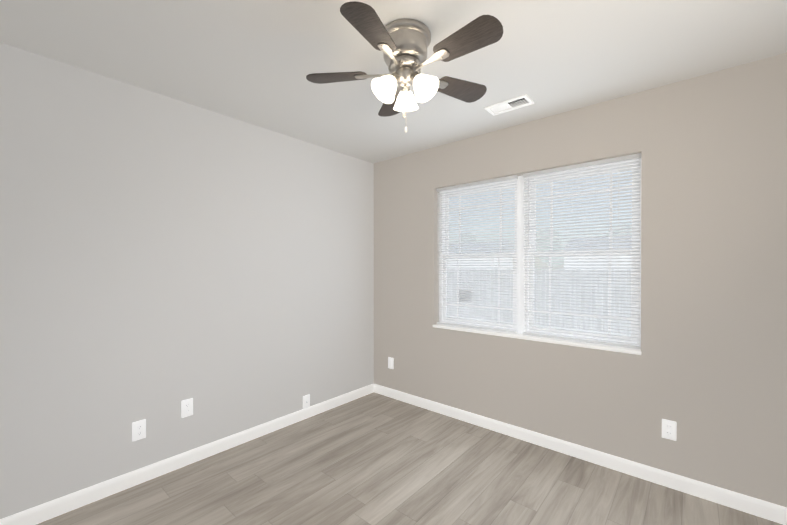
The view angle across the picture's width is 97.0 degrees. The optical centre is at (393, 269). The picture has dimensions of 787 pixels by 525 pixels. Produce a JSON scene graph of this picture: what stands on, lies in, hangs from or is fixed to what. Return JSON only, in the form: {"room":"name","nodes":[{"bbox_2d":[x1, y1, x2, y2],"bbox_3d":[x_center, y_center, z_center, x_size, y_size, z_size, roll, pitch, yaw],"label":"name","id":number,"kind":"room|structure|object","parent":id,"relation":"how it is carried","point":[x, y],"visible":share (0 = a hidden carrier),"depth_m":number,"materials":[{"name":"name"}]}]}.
{"room":"empty bedroom","nodes":[
{"label":"empty bedroom","id":0,"kind":"room"},
{"bbox_2d":[0,42,373,518],"bbox_3d":[-1.280,0.098,2.638,0.200,2.440,3.450,0,0,41],"label":"wall","id":1,"kind":"structure","parent":0,"point":[162,257],"depth_m":2.21,"materials":[{"name":"grey paint"}]},
{"bbox_2d":[132,419,145,440],"bbox_3d":[-1.568,0.992,2.148,0.008,0.115,0.070,0,0,41],"label":"electrical outlet","id":2,"kind":"object","parent":1,"relation":"attached to","point":[138,430],"visible":1,"depth_m":2.14,"materials":[{"name":"white plastic"}]},
{"bbox_2d":[0,384,373,524],"bbox_3d":[-1.204,1.274,2.569,0.014,0.088,3.036,0,0,41],"label":"baseboard","id":3,"kind":"structure","parent":1,"relation":"attached to","point":[38,514],"depth_m":2.23,"materials":[{"name":"white wood"}]},
{"bbox_2d":[181,398,192,417],"bbox_3d":[-1.392,0.936,2.352,0.008,0.115,0.070,0,0,41],"label":"electrical outlet","id":4,"kind":"object","parent":1,"relation":"attached to","point":[186,407],"visible":1,"depth_m":2.35,"materials":[{"name":"white plastic"}]},
{"bbox_2d":[303,394,309,408],"bbox_3d":[-0.767,1.171,3.075,0.016,0.115,0.070,0,0,41],"label":"electrical outlet","id":5,"kind":"object","parent":1,"relation":"attached to","point":[306,401],"visible":1,"depth_m":3.08,"materials":[{"name":"white plastic"}]},
{"bbox_2d":[0,0,786,163],"bbox_3d":[0.066,-1.176,1.474,3.750,0.120,3.450,0,0,41],"label":"ceiling","id":6,"kind":"structure","parent":0,"point":[255,62],"depth_m":1.80,"materials":[{"name":"white paint"}]},
{"bbox_2d":[306,1,502,132],"bbox_3d":[0.077,-0.883,1.647,0.913,0.468,0.940,0,0,41],"label":"fan","id":7,"kind":"object","parent":6,"relation":"hanging from","point":[402,45],"visible":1,"depth_m":1.59,"materials":[{"name":"brown wood"}]},
{"bbox_2d":[484,94,533,115],"bbox_3d":[0.788,-1.123,2.377,0.290,0.021,0.148,0,0,41],"label":"ceiling vent","id":8,"kind":"object","parent":6,"relation":"in","point":[501,107],"visible":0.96,"depth_m":2.36,"materials":[{"name":"white metal"}]},
{"bbox_2d":[36,392,782,524],"bbox_3d":[0.066,1.374,1.488,3.750,0.100,3.450,0,0,41],"label":"floor","id":9,"kind":"structure","parent":0,"point":[373,458],"depth_m":2.12,"materials":[{"name":"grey wood"}]},
{"bbox_2d":[374,53,786,506],"bbox_3d":[1.125,0.097,2.714,3.350,2.440,0.200,0,0,41],"label":"wall","id":10,"kind":"structure","parent":0,"point":[706,370],"depth_m":2.13,"materials":[{"name":"grey paint"}]},
{"bbox_2d":[388,357,393,368],"bbox_3d":[-0.028,0.962,3.571,0.070,0.115,0.008,0,0,41],"label":"outlet","id":11,"kind":"object","parent":10,"relation":"attached to","point":[390,363],"visible":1,"depth_m":3.57,"materials":[{"name":"white plastic"}]},
{"bbox_2d":[433,153,640,354],"bbox_3d":[1.023,-0.105,2.779,1.581,1.288,0.192,0,0,41],"label":"window","id":12,"kind":"structure","parent":10,"relation":"in","point":[524,254],"depth_m":2.65,"materials":[{"name":"white plastic"}]},
{"bbox_2d":[374,384,786,524],"bbox_3d":[1.055,1.274,2.639,3.350,0.088,0.014,0,0,41],"label":"baseboard","id":13,"kind":"structure","parent":10,"relation":"attached to","point":[748,504],"depth_m":2.29,"materials":[{"name":"white wood"}]},
{"bbox_2d":[662,419,676,440],"bbox_3d":[1.671,0.974,2.113,0.070,0.115,0.008,0,0,41],"label":"outlet","id":14,"kind":"object","parent":10,"relation":"attached to","point":[668,429],"visible":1,"depth_m":2.11,"materials":[{"name":"white plastic"}]},
{"label":"outside","id":15,"kind":"structure","parent":0,"visible":0},
{"bbox_2d":[448,277,630,336],"bbox_3d":[18.991,1.622,64.472,130.000,0.200,116.730,0,0,41],"label":"ground","id":16,"kind":"structure","parent":15,"point":[602,332],"depth_m":11.08,"materials":[{"name":"grey"}]},
{"bbox_2d":[447,240,514,280],"bbox_3d":[10.029,-1.153,50.950,14.800,5.500,9.800,0,0,41],"label":"house","id":17,"kind":"structure","parent":16,"relation":"on","point":[502,240],"depth_m":45.96,"materials":[{"name":"white"}]},
{"bbox_2d":[447,269,630,334],"bbox_3d":[-6.417,0.850,20.966,48.130,1.830,0.060,0,0,41],"label":"fence","id":18,"kind":"object","parent":16,"relation":"on","point":[537,313],"depth_m":10.94,"materials":[{"name":"white"}]},
{"bbox_2d":[453,224,631,269],"bbox_3d":[4.553,-3.203,77.337,109.393,9.305,14.384,0,0,41],"label":"trees","id":19,"kind":"object","parent":16,"relation":"on","point":[554,243],"depth_m":60.83,"materials":[{"name":"green plant"}]},
{"bbox_2d":[564,236,631,285],"bbox_3d":[26.340,-1.024,36.944,13.800,5.400,9.800,0,0,41],"label":"house","id":20,"kind":"structure","parent":16,"relation":"on","point":[564,257],"depth_m":36.65,"materials":[{"name":"white"}]}
]}

